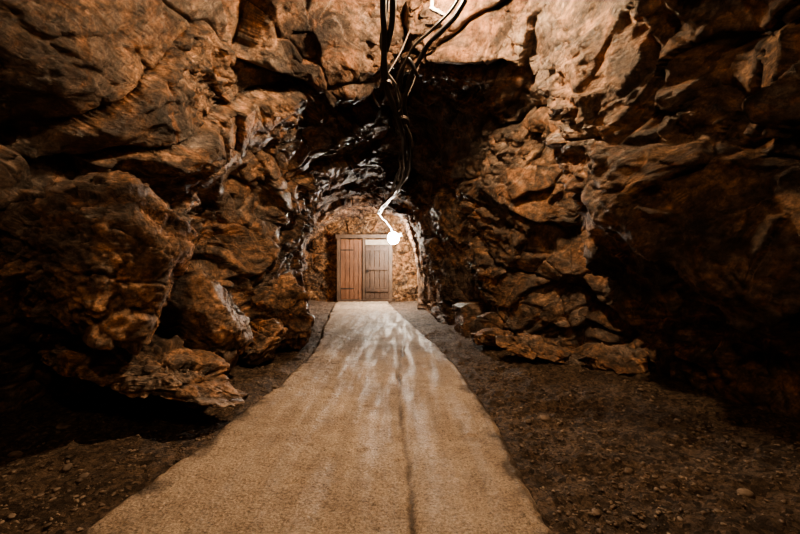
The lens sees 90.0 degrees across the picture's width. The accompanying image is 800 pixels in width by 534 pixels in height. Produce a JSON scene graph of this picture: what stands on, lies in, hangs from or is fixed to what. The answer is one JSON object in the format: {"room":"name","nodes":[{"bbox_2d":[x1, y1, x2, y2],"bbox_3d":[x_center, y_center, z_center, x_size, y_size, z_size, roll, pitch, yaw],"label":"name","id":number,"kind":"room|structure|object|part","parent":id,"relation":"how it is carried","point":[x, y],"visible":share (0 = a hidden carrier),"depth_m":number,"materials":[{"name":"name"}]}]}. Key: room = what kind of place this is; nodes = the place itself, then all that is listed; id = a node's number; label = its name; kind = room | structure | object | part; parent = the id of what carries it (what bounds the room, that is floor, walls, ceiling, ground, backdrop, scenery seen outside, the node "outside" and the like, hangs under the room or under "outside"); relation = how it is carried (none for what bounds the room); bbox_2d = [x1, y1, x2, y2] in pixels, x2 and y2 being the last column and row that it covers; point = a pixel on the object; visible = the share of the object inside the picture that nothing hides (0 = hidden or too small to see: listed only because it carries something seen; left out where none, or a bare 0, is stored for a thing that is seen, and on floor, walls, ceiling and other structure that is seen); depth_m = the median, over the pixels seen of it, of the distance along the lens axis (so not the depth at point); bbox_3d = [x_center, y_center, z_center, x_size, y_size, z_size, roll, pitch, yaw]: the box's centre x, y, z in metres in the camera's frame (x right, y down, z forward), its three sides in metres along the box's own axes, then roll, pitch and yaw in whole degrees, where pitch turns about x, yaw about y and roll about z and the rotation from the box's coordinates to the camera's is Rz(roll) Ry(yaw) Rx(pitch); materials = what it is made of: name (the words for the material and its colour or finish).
{"room":"underground passage","nodes":[
{"label":"underground passage","id":0,"kind":"room"},
{"bbox_2d":[0,0,347,412],"bbox_3d":[-2.136,-0.559,5.519,2.775,3.948,15.553,0,0,0],"label":"wall","id":1,"kind":"structure","parent":0,"point":[198,101],"depth_m":3.22,"materials":[{"name":"brown stone"}]},
{"bbox_2d":[302,214,417,301],"bbox_3d":[-1.350,-0.425,13.175,4.900,3.550,0.230,0,0,0],"label":"wall","id":2,"kind":"structure","parent":0,"point":[320,277],"depth_m":13.18,"materials":[{"name":"brown stone"}]},
{"bbox_2d":[247,0,527,219],"bbox_3d":[-0.266,-2.339,5.519,3.347,1.948,15.533,0,0,0],"label":"ceiling","id":3,"kind":"structure","parent":0,"point":[331,47],"depth_m":4.31,"materials":[{"name":"brown stone"}]},
{"bbox_2d":[377,0,467,231],"bbox_3d":[-0.164,-1.793,7.244,0.733,1.596,8.519,0,0,-5],"label":"cable bundle","id":4,"kind":"object","parent":3,"relation":"hanging from","point":[400,115],"visible":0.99,"depth_m":3.72,"materials":[{"name":"rubber"}]},
{"bbox_2d":[388,231,407,243],"bbox_3d":[-0.061,-0.849,11.500,0.598,0.378,0.340,0,0,0],"label":"lamp","id":5,"kind":"object","parent":4,"relation":"hanging from","point":[393,238],"visible":1,"depth_m":11.39,"materials":[{"name":"white glass"}]},
{"bbox_3d":[-0.190,-0.830,11.500,0.340,0.340,0.340,0,0,0],"label":"bulb","id":6,"kind":"part","parent":5,"relation":"part of","materials":[{"name":"white glass"}]},
{"bbox_2d":[0,300,799,533],"bbox_3d":[-0.150,1.070,5.525,6.900,0.242,15.450,0,0,0],"label":"floor","id":7,"kind":"structure","parent":0,"point":[32,418],"depth_m":2.52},
{"bbox_2d":[22,325,244,406],"bbox_3d":[-2.025,0.686,3.038,1.769,0.623,0.954,0,0,0],"label":"boulder","id":8,"kind":"object","parent":7,"relation":"on","point":[176,368],"visible":0.7,"depth_m":2.76,"materials":[{"name":"brown stone"}]},
{"bbox_2d":[0,170,198,355],"bbox_3d":[-2.063,-0.017,2.777,1.300,1.424,1.167,0,0,-45],"label":"boulder","id":9,"kind":"object","parent":8,"relation":"on","point":[95,257],"visible":0.95,"depth_m":2.44,"materials":[{"name":"brown stone"}]},
{"bbox_2d":[172,399,219,409],"bbox_3d":[-1.614,1.089,3.341,0.497,0.198,0.302,0,0,-15],"label":"boulder","id":10,"kind":"object","parent":7,"relation":"on","point":[192,405],"visible":0.16,"depth_m":3.19,"materials":[{"name":"brown stone"}]},
{"bbox_2d":[154,270,254,375],"bbox_3d":[-1.888,0.614,3.743,0.973,1.181,1.045,0,0,0],"label":"boulder","id":11,"kind":"object","parent":7,"relation":"on","point":[198,310],"visible":0.51,"depth_m":3.37,"materials":[{"name":"brown stone"}]},
{"bbox_2d":[236,389,248,399],"bbox_3d":[-1.390,1.105,3.390,0.208,0.121,0.235,0,0,0],"label":"boulder","id":12,"kind":"object","parent":7,"relation":"on","point":[243,395],"visible":0.26,"depth_m":3.40,"materials":[{"name":"brown stone"}]},
{"bbox_2d":[240,318,287,364],"bbox_3d":[-1.634,0.844,4.729,0.686,0.530,0.673,0,0,34],"label":"boulder","id":13,"kind":"object","parent":7,"relation":"on","point":[268,333],"visible":0.77,"depth_m":4.48,"materials":[{"name":"brown stone"}]},
{"bbox_2d":[248,271,314,350],"bbox_3d":[-1.710,0.666,5.474,1.018,1.216,0.935,0,0,33],"label":"boulder","id":14,"kind":"object","parent":7,"relation":"on","point":[285,300],"visible":0.7,"depth_m":5.27,"materials":[{"name":"brown stone"}]},
{"bbox_2d":[81,301,554,533],"bbox_3d":[-0.536,1.154,5.387,2.321,0.133,14.867,0,0,-3],"label":"concrete path","id":15,"kind":"object","parent":7,"relation":"on","point":[377,431],"visible":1,"depth_m":2.27,"materials":[{"name":"beige concrete"}]},
{"bbox_2d":[337,299,391,301],"bbox_3d":[-1.140,1.080,12.950,1.780,0.070,0.200,0,0,0],"label":"threshold","id":16,"kind":"object","parent":7,"relation":"on","point":[338,300],"visible":1,"depth_m":12.85,"materials":[{"name":"brown wood"}]},
{"bbox_2d":[337,238,340,298],"bbox_3d":[-1.980,0.075,12.950,0.110,2.050,0.160,0,0,0],"label":"post","id":17,"kind":"object","parent":16,"relation":"on","point":[338,239],"visible":0.79,"depth_m":12.87,"materials":[{"name":"brown wood"}]},
{"bbox_2d":[335,234,388,237],"bbox_3d":[-1.140,-0.990,12.950,1.880,0.120,0.180,0,0,0],"label":"lintel","id":18,"kind":"object","parent":17,"relation":"on","point":[336,235],"visible":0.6,"depth_m":12.86,"materials":[{"name":"brown wood"}]},
{"bbox_2d":[341,240,344,298],"bbox_3d":[-1.849,0.075,12.977,0.130,1.930,0.040,0,0,0],"label":"plank","id":19,"kind":"object","parent":16,"relation":"on","point":[342,241],"visible":0.97,"depth_m":12.96,"materials":[{"name":"brown wood"}]},
{"bbox_2d":[345,240,348,298],"bbox_3d":[-1.707,0.075,12.975,0.130,1.930,0.040,0,0,0],"label":"plank","id":20,"kind":"object","parent":16,"relation":"on","point":[346,241],"visible":1,"depth_m":12.96,"materials":[{"name":"brown wood"}]},
{"bbox_2d":[350,240,353,298],"bbox_3d":[-1.565,0.075,12.979,0.130,1.930,0.040,0,0,0],"label":"plank","id":21,"kind":"object","parent":16,"relation":"on","point":[351,241],"visible":0.97,"depth_m":12.96,"materials":[{"name":"brown wood"}]},
{"bbox_2d":[354,240,357,298],"bbox_3d":[-1.423,0.075,12.976,0.130,1.930,0.040,0,0,0],"label":"plank","id":22,"kind":"object","parent":16,"relation":"on","point":[355,241],"visible":0.97,"depth_m":12.96,"materials":[{"name":"brown wood"}]},
{"bbox_2d":[358,240,362,298],"bbox_3d":[-1.281,0.075,12.975,0.130,1.930,0.040,0,0,0],"label":"plank","id":23,"kind":"object","parent":16,"relation":"on","point":[360,242],"visible":1,"depth_m":12.96,"materials":[{"name":"brown wood"}]},
{"bbox_2d":[363,238,364,298],"bbox_3d":[-1.170,0.075,12.950,0.070,2.050,0.120,0,0,0],"label":"mullion","id":24,"kind":"object","parent":16,"relation":"on","point":[363,238],"visible":0.68,"depth_m":12.89,"materials":[{"name":"brown wood"}]},
{"bbox_2d":[365,245,369,298],"bbox_3d":[-1.053,0.165,12.979,0.142,1.750,0.040,0,0,0],"label":"plank","id":25,"kind":"object","parent":16,"relation":"on","point":[367,253],"visible":0.97,"depth_m":12.96,"materials":[{"name":"brown wood"}]},
{"bbox_2d":[365,288,387,291],"bbox_3d":[-0.745,0.750,12.940,0.740,0.110,0.040,0,0,0],"label":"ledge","id":26,"kind":"object","parent":25,"relation":"attached to","point":[366,289],"visible":1,"depth_m":12.92,"materials":[{"name":"brown wood"}]},
{"bbox_2d":[365,267,387,269],"bbox_3d":[-0.745,0.050,12.940,0.740,0.110,0.040,0,0,0],"label":"ledge","id":27,"kind":"object","parent":25,"relation":"attached to","point":[371,268],"visible":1,"depth_m":12.92,"materials":[{"name":"brown wood"}]},
{"bbox_2d":[370,245,374,298],"bbox_3d":[-0.899,0.165,12.985,0.142,1.750,0.040,0,0,0],"label":"plank","id":28,"kind":"object","parent":16,"relation":"on","point":[372,253],"visible":1,"depth_m":12.96,"materials":[{"name":"brown wood"}]},
{"bbox_2d":[375,245,378,298],"bbox_3d":[-0.745,0.165,12.984,0.142,1.750,0.040,0,0,0],"label":"plank","id":29,"kind":"object","parent":16,"relation":"on","point":[376,252],"visible":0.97,"depth_m":12.96,"materials":[{"name":"brown wood"}]},
{"bbox_2d":[380,245,383,298],"bbox_3d":[-0.591,0.165,12.983,0.142,1.750,0.040,0,0,0],"label":"plank","id":30,"kind":"object","parent":16,"relation":"on","point":[381,252],"visible":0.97,"depth_m":12.96,"materials":[{"name":"brown wood"}]},
{"bbox_2d":[384,245,388,298],"bbox_3d":[-0.437,0.165,12.977,0.142,1.750,0.040,0,0,0],"label":"plank","id":31,"kind":"object","parent":16,"relation":"on","point":[386,253],"visible":0.97,"depth_m":12.96,"materials":[{"name":"brown wood"}]},
{"bbox_2d":[365,247,387,250],"bbox_3d":[-0.745,-0.580,12.940,0.740,0.110,0.040,0,0,0],"label":"ledge","id":32,"kind":"object","parent":31,"relation":"attached to","point":[366,248],"visible":1,"depth_m":12.92,"materials":[{"name":"brown wood"}]},
{"bbox_2d":[389,242,391,298],"bbox_3d":[-0.300,0.075,12.950,0.110,2.050,0.160,0,0,0],"label":"post","id":33,"kind":"object","parent":16,"relation":"on","point":[390,244],"visible":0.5,"depth_m":12.87,"materials":[{"name":"brown wood"}]},
{"bbox_2d":[365,240,388,244],"bbox_3d":[-0.740,-0.800,12.980,0.760,0.160,0.060,0,0,0],"label":"transom panel","id":34,"kind":"object","parent":33,"relation":"attached to","point":[367,242],"depth_m":12.95,"materials":[{"name":"paint"}]},
{"bbox_2d":[0,328,799,533],"bbox_3d":[0.000,1.073,4.289,4.824,0.227,6.042,0,0,0],"label":"gravel","id":35,"kind":"object","parent":7,"relation":"on","point":[67,466],"visible":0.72,"depth_m":2.26,"materials":[{"name":"gravel"}]},
{"bbox_2d":[470,327,513,347],"bbox_3d":[1.322,0.985,5.595,0.658,0.343,0.715,0,0,0],"label":"boulder","id":36,"kind":"object","parent":7,"relation":"on","point":[486,336],"visible":0.74,"depth_m":5.36,"materials":[{"name":"brown stone"}]},
{"bbox_2d":[495,333,580,364],"bbox_3d":[1.707,1.010,4.693,1.132,0.435,0.647,0,0,0],"label":"boulder","id":37,"kind":"object","parent":7,"relation":"on","point":[527,346],"visible":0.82,"depth_m":4.58,"materials":[{"name":"brown stone"}]},
{"bbox_2d":[578,342,648,374],"bbox_3d":[2.255,0.962,4.116,0.666,0.345,0.590,0,0,-21],"label":"boulder","id":38,"kind":"object","parent":7,"relation":"on","point":[620,359],"visible":0.88,"depth_m":4.06,"materials":[{"name":"brown stone"}]},
{"bbox_2d":[395,0,799,418],"bbox_3d":[1.613,-0.667,5.570,2.452,4.191,15.654,0,0,-5],"label":"wall","id":39,"kind":"structure","parent":0,"point":[627,174],"depth_m":2.95,"materials":[{"name":"brown stone"}]}
]}

